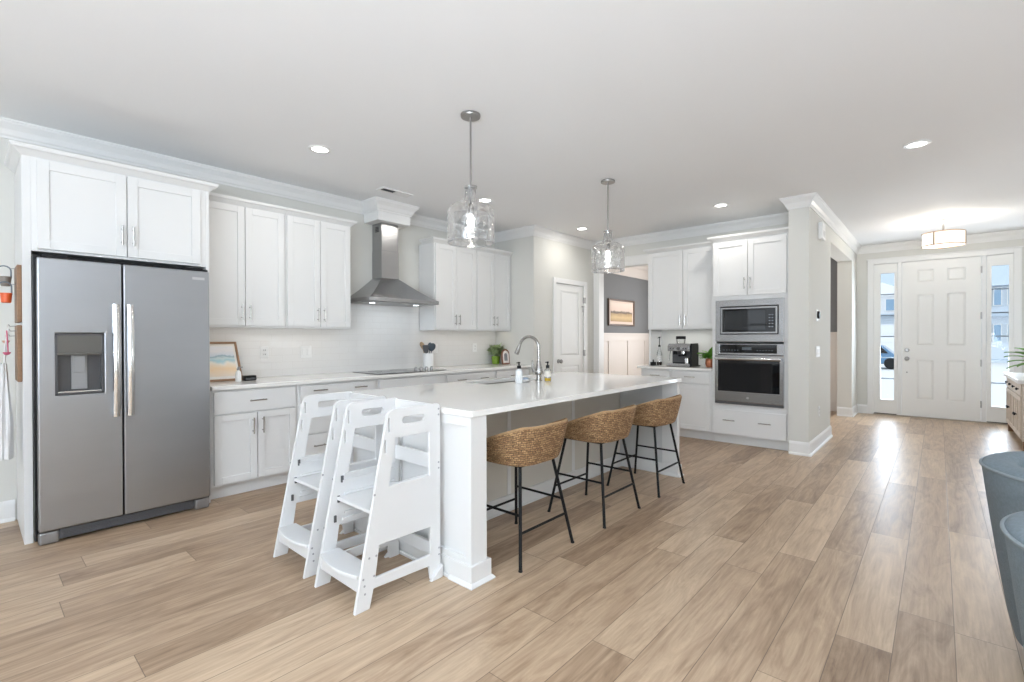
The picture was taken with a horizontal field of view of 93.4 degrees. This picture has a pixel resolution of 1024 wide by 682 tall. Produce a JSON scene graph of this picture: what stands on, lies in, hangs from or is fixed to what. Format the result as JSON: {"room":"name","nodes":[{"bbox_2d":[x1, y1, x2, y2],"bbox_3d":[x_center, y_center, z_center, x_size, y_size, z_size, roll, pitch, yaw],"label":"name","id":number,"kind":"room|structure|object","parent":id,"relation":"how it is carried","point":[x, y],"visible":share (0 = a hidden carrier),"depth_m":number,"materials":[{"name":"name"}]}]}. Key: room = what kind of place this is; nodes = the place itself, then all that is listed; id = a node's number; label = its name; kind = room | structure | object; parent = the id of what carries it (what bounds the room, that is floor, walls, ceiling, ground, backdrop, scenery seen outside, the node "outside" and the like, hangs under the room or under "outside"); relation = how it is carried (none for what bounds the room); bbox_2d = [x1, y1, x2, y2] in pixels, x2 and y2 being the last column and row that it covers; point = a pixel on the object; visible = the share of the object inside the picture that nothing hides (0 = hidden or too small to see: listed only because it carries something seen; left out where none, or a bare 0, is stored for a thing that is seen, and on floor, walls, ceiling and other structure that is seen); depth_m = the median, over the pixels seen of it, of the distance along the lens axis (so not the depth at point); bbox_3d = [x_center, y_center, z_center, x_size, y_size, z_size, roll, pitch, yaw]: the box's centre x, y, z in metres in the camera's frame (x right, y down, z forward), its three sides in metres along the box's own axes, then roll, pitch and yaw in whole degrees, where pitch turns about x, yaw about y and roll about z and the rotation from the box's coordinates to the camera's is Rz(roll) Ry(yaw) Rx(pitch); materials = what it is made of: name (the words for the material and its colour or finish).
{"room":"kitchen","nodes":[
{"label":"kitchen","id":0,"kind":"room"},
{"bbox_2d":[0,137,494,519],"bbox_3d":[-3.115,-0.137,3.783,0.120,2.740,8.740,0,0,42],"label":"wall","id":1,"kind":"structure","parent":0,"point":[360,233],"depth_m":4.33,"materials":[{"name":"paint"}]},
{"bbox_2d":[0,499,14,523],"bbox_3d":[-4.657,1.177,1.935,0.026,0.142,3.712,0,0,42],"label":"baseboard","id":2,"kind":"structure","parent":1,"relation":"attached to","point":[7,508],"depth_m":3.30,"materials":[{"name":"paint"}]},
{"bbox_2d":[209,192,286,328],"bbox_3d":[-2.395,-0.665,4.238,0.338,1.098,0.690,0,0,42],"label":"upper cabinet","id":3,"kind":"object","parent":1,"relation":"attached to","point":[247,237],"visible":0.79,"depth_m":4.16,"materials":[{"name":"paint"}]},
{"bbox_2d":[260,346,268,358],"bbox_3d":[-2.339,0.107,4.554,0.010,0.118,0.075,0,0,42],"label":"outlet","id":4,"kind":"object","parent":1,"relation":"attached to","point":[264,350],"visible":1,"depth_m":4.55,"materials":[{"name":"white plastic"}]},
{"bbox_2d":[300,346,311,357],"bbox_3d":[-2.073,0.109,4.854,0.010,0.118,0.115,0,0,42],"label":"light switch","id":5,"kind":"object","parent":1,"relation":"attached to","point":[305,351],"visible":1,"depth_m":4.85,"materials":[{"name":"white plastic"}]},
{"bbox_2d":[274,207,357,328],"bbox_3d":[-1.931,-0.670,4.762,0.338,1.098,0.707,0,0,42],"label":"upper cabinet","id":6,"kind":"object","parent":1,"relation":"attached to","point":[317,246],"visible":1,"depth_m":4.62,"materials":[{"name":"paint"}]},
{"bbox_2d":[210,303,495,377],"bbox_3d":[-1.503,-0.074,5.510,0.006,0.815,3.817,0,0,42],"label":"backsplash","id":7,"kind":"structure","parent":1,"relation":"attached to","point":[380,337],"depth_m":5.32,"materials":[{"name":"tile"}]},
{"bbox_2d":[350,222,438,306],"bbox_3d":[-1.314,-0.856,5.342,0.496,0.902,0.900,0,0,42],"label":"range hood","id":8,"kind":"object","parent":1,"relation":"attached to","point":[385,287],"visible":0.95,"depth_m":5.34,"materials":[{"name":"metal"}]},
{"bbox_2d":[364,210,409,228],"bbox_3d":[-1.400,-1.413,5.414,0.280,0.215,0.420,0,0,42],"label":"trim","id":9,"kind":"structure","parent":8,"relation":"attached to","point":[375,217],"depth_m":5.31,"materials":[{"name":"paint"}]},
{"bbox_2d":[419,236,477,330],"bbox_3d":[-0.801,-0.680,6.039,0.338,1.098,0.740,0,0,42],"label":"upper cabinet","id":10,"kind":"object","parent":1,"relation":"attached to","point":[447,273],"visible":0.98,"depth_m":5.89,"materials":[{"name":"paint"}]},
{"bbox_2d":[473,343,476,351],"bbox_3d":[-0.510,0.090,6.621,0.010,0.118,0.075,0,0,42],"label":"outlet","id":11,"kind":"object","parent":1,"relation":"attached to","point":[474,344],"visible":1,"depth_m":6.62,"materials":[{"name":"white plastic"}]},
{"bbox_2d":[476,245,512,330],"bbox_3d":[-0.333,-0.684,6.568,0.338,1.098,0.668,0,0,42],"label":"upper cabinet","id":12,"kind":"object","parent":1,"relation":"attached to","point":[493,272],"visible":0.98,"depth_m":6.45,"materials":[{"name":"paint"}]},
{"bbox_2d":[0,0,1023,245],"bbox_3d":[1.787,-1.570,2.632,9.020,0.120,13.530,0,0,42],"label":"ceiling","id":13,"kind":"structure","parent":0,"point":[690,107],"depth_m":2.98,"materials":[{"name":"paint"}]},
{"bbox_2d":[308,145,331,153],"bbox_3d":[-1.510,-1.506,3.792,0.172,0.008,0.172,0,0,42],"label":"recessed light","id":14,"kind":"object","parent":13,"relation":"in","point":[319,148],"visible":1,"depth_m":3.78,"materials":[{"name":"white plastic"}]},
{"bbox_2d":[377,186,412,197],"bbox_3d":[-1.187,-1.513,4.904,0.115,0.010,0.360,0,0,42],"label":"ceiling vent","id":15,"kind":"object","parent":13,"relation":"in","point":[384,189],"visible":1,"depth_m":4.89,"materials":[{"name":"white plastic"}]},
{"bbox_2d":[447,110,493,247],"bbox_3d":[-0.275,-1.079,3.214,0.312,0.861,0.312,0,0,42],"label":"pendant light","id":16,"kind":"object","parent":13,"relation":"hanging from","point":[470,116],"visible":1,"depth_m":3.21,"materials":[{"name":"clear glass"}]},
{"bbox_2d":[468,203,473,214],"bbox_3d":[-0.275,-0.880,3.215,0.037,0.078,0.038,0,0,42],"label":"socket","id":17,"kind":"object","parent":16,"relation":"attached to","point":[470,204],"depth_m":3.20,"materials":[{"name":"silver metal"}]},
{"bbox_2d":[478,198,492,202],"bbox_3d":[-0.291,-1.518,5.203,0.172,0.008,0.172,0,0,42],"label":"recessed light","id":18,"kind":"object","parent":13,"relation":"in","point":[485,200],"visible":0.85,"depth_m":5.19,"materials":[{"name":"white plastic"}]},
{"bbox_2d":[591,179,624,273],"bbox_3d":[0.910,-1.090,4.574,0.312,0.861,0.312,0,0,42],"label":"pendant light","id":19,"kind":"object","parent":13,"relation":"hanging from","point":[607,182],"visible":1,"depth_m":4.57,"materials":[{"name":"clear glass"}]},
{"bbox_2d":[713,203,728,207],"bbox_3d":[2.349,-1.525,5.420,0.172,0.008,0.172,0,0,42],"label":"recessed light","id":20,"kind":"object","parent":13,"relation":"in","point":[718,204],"visible":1,"depth_m":5.40,"materials":[{"name":"white plastic"}]},
{"bbox_2d":[903,139,931,148],"bbox_3d":[3.125,-1.516,3.720,0.172,0.008,0.172,0,0,42],"label":"recessed light","id":21,"kind":"object","parent":13,"relation":"in","point":[917,143],"visible":1,"depth_m":3.71,"materials":[{"name":"white plastic"}]},
{"bbox_2d":[921,218,965,248],"bbox_3d":[5.441,-1.369,6.083,0.429,0.343,0.429,0,0,42],"label":"flush light","id":22,"kind":"object","parent":13,"relation":"attached to","point":[948,238],"visible":1,"depth_m":5.98,"materials":[{"name":"silver metal"}]},
{"bbox_2d":[923,243,963,247],"bbox_3d":[5.442,-1.214,6.084,0.400,0.004,0.400,0,0,42],"label":"diffuser","id":23,"kind":"object","parent":22,"relation":"attached to","point":[925,245],"depth_m":6.12,"materials":[{"name":"white"}]},
{"bbox_2d":[0,411,1023,681],"bbox_3d":[1.793,1.290,2.650,9.020,0.120,13.530,0,0,42],"label":"floor","id":24,"kind":"structure","parent":0,"point":[871,556],"depth_m":2.42,"materials":[{"name":"brown wood"}]},
{"bbox_2d":[4,140,218,544],"bbox_3d":[-2.844,0.023,3.481,0.684,2.423,1.104,0,0,42],"label":"tall cabinet","id":25,"kind":"object","parent":24,"relation":"on","point":[72,205],"visible":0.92,"depth_m":3.15,"materials":[{"name":"paint"}]},
{"bbox_2d":[8,324,22,381],"bbox_3d":[-3.079,0.072,2.984,0.235,0.351,0.056,0,0,42],"label":"board","id":26,"kind":"object","parent":25,"relation":"attached to","point":[18,328],"visible":0.99,"depth_m":2.92,"materials":[{"name":"brown wood"}]},
{"bbox_2d":[0,325,13,460],"bbox_3d":[-3.111,0.311,2.952,0.179,0.822,0.079,0,0,42],"label":"apron","id":27,"kind":"object","parent":26,"relation":"hanging from","point":[6,416],"visible":0.98,"depth_m":2.92,"materials":[{"name":"white fabric"}]},
{"bbox_2d":[3,330,10,354],"bbox_3d":[-3.055,0.011,2.915,0.035,0.149,0.036,0,0,42],"label":"measuring spoon","id":28,"kind":"object","parent":26,"relation":"hanging from","point":[7,352],"visible":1,"depth_m":2.92,"materials":[{"name":"pink plastic"}]},
{"bbox_2d":[9,265,21,322],"bbox_3d":[-3.079,-0.288,2.981,0.235,0.348,0.056,0,0,42],"label":"board","id":29,"kind":"object","parent":25,"relation":"attached to","point":[17,284],"visible":1,"depth_m":2.92,"materials":[{"name":"brown wood"}]},
{"bbox_2d":[0,265,11,286],"bbox_3d":[-3.119,-0.401,2.965,0.058,0.129,0.053,0,0,-9],"label":"measuring cup","id":30,"kind":"object","parent":29,"relation":"hanging from","point":[2,278],"visible":0.98,"depth_m":2.96,"materials":[{"name":"beige metal"}]},
{"bbox_2d":[0,281,12,302],"bbox_3d":[-3.071,-0.297,2.924,0.053,0.131,0.058,0,0,2],"label":"measuring cup","id":31,"kind":"object","parent":29,"relation":"hanging from","point":[5,297],"visible":1,"depth_m":2.91,"materials":[{"name":"orange plastic"}]},
{"bbox_2d":[31,254,209,545],"bbox_3d":[-2.772,0.352,3.429,0.785,1.765,0.929,0,0,42],"label":"refrigerator","id":32,"kind":"object","parent":24,"relation":"on","point":[121,372],"visible":1,"depth_m":3.14,"materials":[{"name":"grey metal"}]},
{"bbox_2d":[210,385,296,499],"bbox_3d":[-2.291,0.803,4.113,0.668,0.853,0.662,0,0,42],"label":"base cabinet","id":33,"kind":"object","parent":24,"relation":"on","point":[253,431],"visible":0.83,"depth_m":3.89,"materials":[{"name":"paint"}]},
{"bbox_2d":[210,364,530,390],"bbox_3d":[-1.252,0.350,5.293,0.658,0.031,3.815,0,0,42],"label":"countertop","id":34,"kind":"structure","parent":33,"relation":"on","point":[345,376],"depth_m":4.59,"materials":[{"name":"white stone"}]},
{"bbox_2d":[210,342,242,381],"bbox_3d":[-2.539,0.175,4.148,0.188,0.335,0.355,0,0,42],"label":"art frame","id":35,"kind":"object","parent":34,"relation":"on","point":[224,356],"visible":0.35,"depth_m":4.18,"materials":[{"name":"brown wood"}]},
{"bbox_2d":[210,346,236,376],"bbox_3d":[-2.537,0.175,4.146,0.130,0.255,0.283,0,0,42],"label":"print","id":36,"kind":"object","parent":35,"relation":"attached to","point":[223,359],"depth_m":4.18},
{"bbox_2d":[235,367,242,381],"bbox_3d":[-2.304,0.281,4.067,0.045,0.126,0.056,0,0,42],"label":"spray bottle","id":37,"kind":"object","parent":34,"relation":"on","point":[238,372],"visible":1,"depth_m":4.05,"materials":[{"name":"white plastic"}]},
{"bbox_2d":[242,375,255,380],"bbox_3d":[-2.290,0.321,4.203,0.062,0.044,0.100,0,0,42],"label":"alarm clock","id":38,"kind":"object","parent":34,"relation":"on","point":[244,377],"visible":1,"depth_m":4.18,"materials":[{"name":"black plastic"}]},
{"bbox_2d":[353,366,445,374],"bbox_3d":[-1.226,0.314,5.324,0.510,0.041,0.895,0,0,42],"label":"cooktop","id":39,"kind":"object","parent":34,"relation":"in","point":[421,369],"visible":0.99,"depth_m":5.24,"materials":[{"name":"black glass"}]},
{"bbox_2d":[423,353,432,367],"bbox_3d":[-1.014,0.239,5.827,0.128,0.182,0.128,0,0,42],"label":"utensil crock","id":40,"kind":"object","parent":34,"relation":"on","point":[427,357],"visible":0.77,"depth_m":5.77,"materials":[{"name":"white ceramic"}]},
{"bbox_2d":[423,345,428,352],"bbox_3d":[-1.028,0.180,5.774,0.050,0.264,0.088,0,0,42],"label":"spatula","id":41,"kind":"object","parent":40,"relation":"in","point":[425,347],"visible":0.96,"depth_m":5.76,"materials":[{"name":"grey plastic"}]},
{"bbox_2d":[429,343,435,352],"bbox_3d":[-0.967,0.168,5.800,0.094,0.288,0.042,0,0,10],"label":"ladle","id":42,"kind":"object","parent":40,"relation":"in","point":[432,346],"visible":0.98,"depth_m":5.79,"materials":[{"name":"plastic"}]},
{"bbox_2d":[486,344,503,363],"bbox_3d":[-0.240,0.172,6.773,0.260,0.301,0.296,0,0,-28],"label":"potted plant","id":43,"kind":"object","parent":34,"relation":"on","point":[496,351],"visible":0.96,"depth_m":6.72,"materials":[{"name":"plant"}]},
{"bbox_2d":[501,349,509,363],"bbox_3d":[-0.099,0.218,6.723,0.063,0.205,0.165,0,0,42],"label":"photo frame","id":44,"kind":"object","parent":34,"relation":"on","point":[505,358],"visible":1,"depth_m":6.71,"materials":[{"name":"red wood"}]},
{"bbox_2d":[273,391,386,578],"bbox_3d":[-1.062,0.781,2.811,0.430,0.908,0.508,0,0,42],"label":"step stool","id":45,"kind":"object","parent":24,"relation":"on","point":[310,477],"visible":0.62,"depth_m":2.79,"materials":[{"name":"paint"}]},
{"bbox_2d":[297,379,375,455],"bbox_3d":[-1.809,0.798,4.656,0.668,0.853,0.786,0,0,42],"label":"base cabinet","id":46,"kind":"object","parent":24,"relation":"on","point":[319,426],"visible":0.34,"depth_m":4.32,"materials":[{"name":"paint"}]},
{"bbox_2d":[314,398,442,615],"bbox_3d":[-0.690,0.782,2.477,0.430,0.908,0.508,0,0,42],"label":"step stool","id":47,"kind":"object","parent":24,"relation":"on","point":[396,509],"visible":1,"depth_m":2.45,"materials":[{"name":"paint"}]},
{"bbox_2d":[376,374,444,388],"bbox_3d":[-1.255,0.793,5.283,0.668,0.853,0.884,0,0,42],"label":"base cabinet","id":48,"kind":"object","parent":24,"relation":"on","point":[381,383],"visible":0.06,"depth_m":5.04,"materials":[{"name":"paint"}]},
{"bbox_2d":[445,370,493,382],"bbox_3d":[-0.695,0.788,5.916,0.668,0.853,0.802,0,0,42],"label":"base cabinet","id":49,"kind":"object","parent":24,"relation":"on","point":[476,375],"visible":0.14,"depth_m":5.68,"materials":[{"name":"paint"}]},
{"bbox_2d":[494,368,528,377],"bbox_3d":[-0.206,0.783,6.468,0.668,0.853,0.669,0,0,42],"label":"base cabinet","id":50,"kind":"object","parent":24,"relation":"on","point":[501,373],"visible":0.09,"depth_m":6.18,"materials":[{"name":"paint"}]},
{"bbox_2d":[341,382,683,590],"bbox_3d":[0.191,0.800,3.811,1.310,0.852,2.664,0,0,42],"label":"kitchen island","id":51,"kind":"object","parent":24,"relation":"on","point":[469,482],"visible":0.31,"depth_m":3.12,"materials":[{"name":"paint"}]},
{"bbox_2d":[351,372,680,416],"bbox_3d":[0.189,0.356,3.805,1.282,0.031,2.620,0,0,42],"label":"island countertop","id":52,"kind":"structure","parent":51,"relation":"on","point":[472,398],"depth_m":3.35,"materials":[{"name":"white stone"}]},
{"bbox_2d":[515,362,522,383],"bbox_3d":[0.057,0.254,3.875,0.061,0.172,0.062,0,0,42],"label":"soap bottle","id":53,"kind":"object","parent":52,"relation":"on","point":[518,373],"visible":1,"depth_m":3.85,"materials":[{"name":"white plastic"}]},
{"bbox_2d":[514,335,542,380],"bbox_3d":[0.136,0.144,4.161,0.282,0.389,0.113,0,0,42],"label":"faucet","id":54,"kind":"object","parent":52,"relation":"on","point":[537,370],"visible":1,"depth_m":4.09,"materials":[{"name":"silver metal"}]},
{"bbox_2d":[544,361,550,380],"bbox_3d":[0.301,0.255,4.069,0.057,0.165,0.057,0,0,42],"label":"soap bottle","id":55,"kind":"object","parent":52,"relation":"on","point":[547,373],"visible":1,"depth_m":4.05,"materials":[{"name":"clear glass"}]},
{"bbox_2d":[486,418,573,572],"bbox_3d":[0.044,0.849,2.899,0.501,0.765,0.540,0,0,42],"label":"bar stool","id":56,"kind":"object","parent":24,"relation":"on","point":[518,448],"visible":0.82,"depth_m":2.68,"materials":[{"name":"wicker"}]},
{"bbox_2d":[547,404,640,528],"bbox_3d":[0.606,0.844,3.490,0.501,0.765,0.540,0,0,42],"label":"bar stool","id":57,"kind":"object","parent":24,"relation":"on","point":[602,427],"visible":0.88,"depth_m":3.28,"materials":[{"name":"wicker"}]},
{"bbox_2d":[606,394,684,497],"bbox_3d":[1.149,0.839,4.098,0.501,0.765,0.540,0,0,42],"label":"bar stool","id":58,"kind":"object","parent":24,"relation":"on","point":[658,412],"visible":0.86,"depth_m":3.88,"materials":[{"name":"wicker"}]},
{"bbox_2d":[641,368,671,376],"bbox_3d":[2.062,0.783,6.469,0.418,0.845,0.684,0,0,42],"label":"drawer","id":59,"kind":"object","parent":24,"relation":"on","point":[644,372],"visible":0.15,"depth_m":6.23,"materials":[{"name":"paint"}]},
{"bbox_2d":[672,370,713,440],"bbox_3d":[2.406,0.784,6.164,0.498,0.845,0.684,0,0,42],"label":"base cabinet","id":60,"kind":"object","parent":24,"relation":"on","point":[695,387],"visible":0.48,"depth_m":5.91,"materials":[{"name":"paint"}]},
{"bbox_2d":[637,364,711,370],"bbox_3d":[2.236,0.345,6.325,0.968,0.030,0.663,0,0,42],"label":"countertop","id":61,"kind":"structure","parent":60,"relation":"on","point":[663,366],"depth_m":6.09,"materials":[{"name":"white stone"}]},
{"bbox_2d":[657,337,661,364],"bbox_3d":[1.998,0.136,6.536,0.073,0.384,0.073,0,0,-3],"label":"syrup bottle","id":62,"kind":"object","parent":61,"relation":"on","point":[659,358],"visible":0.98,"depth_m":6.52,"materials":[{"name":"clear glass"}]},
{"bbox_2d":[667,336,699,366],"bbox_3d":[2.224,0.132,6.275,0.315,0.395,0.376,0,0,42],"label":"espresso machine","id":63,"kind":"object","parent":61,"relation":"on","point":[680,351],"visible":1,"depth_m":6.21,"materials":[{"name":"black plastic"}]},
{"bbox_2d":[667,363,690,366],"bbox_3d":[2.182,0.307,6.237,0.297,0.038,0.170,0,0,42],"label":"drip tray","id":64,"kind":"object","parent":63,"relation":"on","point":[668,364],"depth_m":6.18,"materials":[{"name":"metal"}]},
{"bbox_2d":[697,347,711,367],"bbox_3d":[2.436,0.198,6.056,0.214,0.265,0.269,0,0,42],"label":"herb plant","id":65,"kind":"object","parent":61,"relation":"on","point":[708,355],"visible":0.91,"depth_m":5.99,"materials":[{"name":"green plant"}]},
{"bbox_2d":[707,227,787,450],"bbox_3d":[2.879,-0.014,5.740,0.868,2.443,0.684,0,0,42],"label":"tall cabinet","id":66,"kind":"object","parent":24,"relation":"on","point":[747,265],"visible":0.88,"depth_m":5.47,"materials":[{"name":"paint"}]},
{"bbox_2d":[714,343,783,407],"bbox_3d":[2.824,0.381,5.645,0.726,0.704,0.548,0,0,42],"label":"wall oven","id":67,"kind":"object","parent":66,"relation":"in","point":[750,374],"visible":0.99,"depth_m":5.47,"materials":[{"name":"silver metal"}]},
{"bbox_2d":[716,298,783,341],"bbox_3d":[2.829,-0.234,5.648,0.726,0.485,0.429,0,0,42],"label":"microwave","id":68,"kind":"object","parent":66,"relation":"in","point":[753,321],"visible":1,"depth_m":5.48,"materials":[{"name":"metal"}]},
{"bbox_2d":[979,451,1023,645],"bbox_3d":[2.144,0.851,1.742,0.658,0.768,0.746,0,0,42],"label":"barrel chair","id":69,"kind":"object","parent":24,"relation":"on","point":[1003,472],"visible":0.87,"depth_m":1.84,"materials":[{"name":"blue fabric"}]},
{"bbox_2d":[1000,511,1023,648],"bbox_3d":[1.547,0.856,1.068,0.658,0.768,0.746,0,0,42],"label":"barrel chair","id":70,"kind":"object","parent":24,"relation":"on","point":[1011,525],"visible":1,"depth_m":1.23,"materials":[{"name":"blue fabric"}]},
{"bbox_2d":[1003,372,1023,450],"bbox_3d":[6.235,0.813,5.746,0.434,0.775,1.600,0,0,42],"label":"sideboard","id":71,"kind":"object","parent":24,"relation":"on","point":[1014,406],"visible":1,"depth_m":5.71,"materials":[{"name":"brown wood"}]},
{"bbox_2d":[1004,348,1023,368],"bbox_3d":[5.954,0.223,5.450,0.564,0.408,0.568,0,0,42],"label":"potted plant","id":72,"kind":"object","parent":71,"relation":"on","point":[1020,364],"visible":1,"depth_m":5.59,"materials":[{"name":"green plant"}]},
{"bbox_2d":[495,236,593,374],"bbox_3d":[0.526,-0.167,7.271,0.710,2.740,1.510,0,0,42],"label":"wall","id":73,"kind":"structure","parent":0,"point":[534,260],"depth_m":6.69,"materials":[{"name":"paint"}]},
{"bbox_2d":[553,277,586,372],"bbox_3d":[0.869,0.151,7.111,0.018,2.105,0.870,0,0,42],"label":"trim","id":74,"kind":"structure","parent":73,"relation":"attached to","point":[555,280],"depth_m":6.84,"materials":[{"name":"paint"}]},
{"bbox_2d":[557,283,585,372],"bbox_3d":[0.880,0.184,7.118,0.114,2.016,0.745,0,0,42],"label":"door","id":75,"kind":"structure","parent":73,"relation":"in","point":[570,300],"depth_m":7.13,"materials":[{"name":"paint"}]},
{"bbox_2d":[596,223,787,365],"bbox_3d":[2.361,-0.167,6.736,2.968,2.740,0.120,0,0,42],"label":"wall","id":76,"kind":"structure","parent":0,"point":[703,338],"depth_m":6.65,"materials":[{"name":"paint"}]},
{"bbox_2d":[593,254,647,373],"bbox_3d":[1.725,-0.030,7.281,1.066,2.462,0.148,0,0,42],"label":"trim","id":77,"kind":"structure","parent":76,"relation":"attached to","point":[636,260],"depth_m":7.54,"materials":[{"name":"paint"}]},
{"bbox_2d":[643,241,712,364],"bbox_3d":[2.303,-0.460,6.426,1.005,1.576,0.414,0,0,42],"label":"upper cabinet","id":78,"kind":"object","parent":76,"relation":"attached to","point":[680,277],"visible":0.76,"depth_m":6.32,"materials":[{"name":"paint"}]},
{"bbox_2d":[604,258,836,332],"bbox_3d":[3.266,-0.178,8.092,3.365,2.740,3.110,0,0,42],"label":"wall","id":79,"kind":"structure","parent":0,"point":[616,286],"depth_m":9.21,"materials":[{"name":"paint"}]},
{"bbox_2d":[0,116,1023,253],"bbox_3d":[0.261,-1.462,4.883,14.437,0.118,4.496,0,0,-18],"label":"trim","id":80,"kind":"structure","parent":79,"relation":"attached to","point":[12,129],"depth_m":5.12,"materials":[{"name":"paint"}]},
{"bbox_2d":[608,298,634,325],"bbox_3d":[2.097,-0.537,9.210,0.029,0.500,1.000,0,0,42],"label":"wall picture","id":81,"kind":"object","parent":79,"relation":"attached to","point":[620,312],"visible":1,"depth_m":9.18,"materials":[{"name":"beige paper"}]},
{"bbox_2d":[611,302,631,321],"bbox_3d":[2.096,-0.542,9.211,0.003,0.350,0.830,0,0,42],"label":"print","id":82,"kind":"object","parent":81,"relation":"attached to","point":[620,311],"depth_m":9.20},
{"bbox_2d":[604,267,647,279],"bbox_3d":[2.036,-1.349,9.144,0.023,0.185,3.070,0,0,42],"label":"trim","id":83,"kind":"structure","parent":79,"relation":"attached to","point":[629,272],"depth_m":9.51,"materials":[{"name":"paint"}]},
{"bbox_2d":[631,266,647,270],"bbox_3d":[3.268,-1.488,8.052,3.315,0.118,3.070,0,0,42],"label":"trim","id":84,"kind":"structure","parent":79,"relation":"attached to","point":[645,268],"depth_m":9.81,"materials":[{"name":"paint"}]},
{"bbox_2d":[604,332,836,410],"bbox_3d":[3.274,0.522,8.070,3.310,1.340,3.060,0,0,42],"label":"trim","id":85,"kind":"structure","parent":79,"relation":"attached to","point":[623,352],"depth_m":9.14,"materials":[{"name":"paint"}]},
{"bbox_2d":[789,425,832,456],"bbox_3d":[3.504,1.136,5.628,0.218,0.142,1.392,0,0,42],"label":"baseboard","id":86,"kind":"structure","parent":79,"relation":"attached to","point":[809,449],"depth_m":5.17,"materials":[{"name":"paint"}]},
{"bbox_2d":[837,404,866,416],"bbox_3d":[5.503,1.118,7.795,0.663,0.142,0.219,0,0,-37],"label":"baseboard","id":87,"kind":"structure","parent":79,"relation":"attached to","point":[858,408],"depth_m":7.67,"materials":[{"name":"paint"}]},
{"bbox_2d":[788,207,856,452],"bbox_3d":[4.346,-0.171,6.595,0.192,2.740,3.920,0,0,42],"label":"wall","id":88,"kind":"structure","parent":0,"point":[809,257],"depth_m":5.29,"materials":[{"name":"paint"}]},
{"bbox_2d":[816,346,819,356],"bbox_3d":[3.421,0.118,5.398,0.010,0.116,0.180,0,0,42],"label":"light switch","id":89,"kind":"object","parent":88,"relation":"attached to","point":[817,347],"visible":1,"depth_m":5.39,"materials":[{"name":"white plastic"}]},
{"bbox_2d":[816,309,819,320],"bbox_3d":[3.421,-0.289,5.383,0.028,0.125,0.110,0,0,42],"label":"thermostat","id":90,"kind":"object","parent":88,"relation":"attached to","point":[817,311],"visible":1,"depth_m":5.36,"materials":[{"name":"white plastic"}]},
{"bbox_2d":[818,222,824,240],"bbox_3d":[3.525,-1.247,5.483,0.046,0.190,0.180,0,0,42],"label":"door chime","id":91,"kind":"object","parent":88,"relation":"attached to","point":[821,225],"visible":1,"depth_m":5.42,"materials":[{"name":"white plastic"}]},
{"bbox_2d":[856,239,1023,404],"bbox_3d":[5.100,-0.185,8.645,6.020,2.740,0.150,0,0,42],"label":"wall","id":92,"kind":"structure","parent":0,"point":[862,263],"depth_m":7.92,"materials":[{"name":"paint"}]},
{"bbox_2d":[874,263,897,414],"bbox_3d":[5.999,-0.030,7.744,0.298,2.402,0.050,0,0,42],"label":"window","id":93,"kind":"structure","parent":92,"relation":"in","point":[882,406],"depth_m":7.77,"materials":[{"name":"paint"}]},
{"bbox_2d":[873,413,1007,424],"bbox_3d":[6.515,1.181,7.367,1.580,0.018,0.165,0,0,42],"label":"trim","id":94,"kind":"structure","parent":92,"relation":"attached to","point":[986,422],"depth_m":7.29,"materials":[{"name":"wood"}]},
{"bbox_2d":[902,256,981,420],"bbox_3d":[6.472,-0.031,7.283,0.906,2.398,0.114,0,0,42],"label":"door","id":95,"kind":"structure","parent":92,"relation":"in","point":[942,314],"depth_m":7.28,"materials":[{"name":"paint"}]},
{"bbox_2d":[867,246,1023,421],"bbox_3d":[6.511,-0.070,7.357,1.770,2.520,0.150,0,0,42],"label":"trim","id":96,"kind":"structure","parent":92,"relation":"attached to","point":[1016,250],"depth_m":7.16,"materials":[{"name":"paint"}]},
{"bbox_2d":[986,254,1013,423],"bbox_3d":[6.968,-0.027,6.887,0.268,2.402,0.050,0,0,42],"label":"window","id":97,"kind":"structure","parent":92,"relation":"in","point":[994,414],"depth_m":6.92,"materials":[{"name":"paint"}]},
{"label":"outside","id":98,"kind":"structure","parent":0,"visible":0},
{"bbox_2d":[881,363,1008,406],"bbox_3d":[43.610,1.397,49.286,120.000,0.200,108.400,0,0,42],"label":"ground","id":99,"kind":"structure","parent":98,"point":[998,391],"depth_m":17.23,"materials":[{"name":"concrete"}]},
{"bbox_2d":[881,345,897,369],"bbox_3d":[19.539,0.820,26.843,4.291,1.340,1.750,0,0,42],"label":"car","id":100,"kind":"object","parent":99,"relation":"on","point":[888,363],"visible":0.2,"depth_m":25.47,"materials":[{"name":"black metal"}]},
{"bbox_2d":[881,265,1008,362],"bbox_3d":[33.063,-2.930,37.352,18.800,8.650,11.400,0,0,42],"label":"house","id":101,"kind":"structure","parent":99,"relation":"on","point":[1000,274],"depth_m":31.90,"materials":[{"name":"blue"}]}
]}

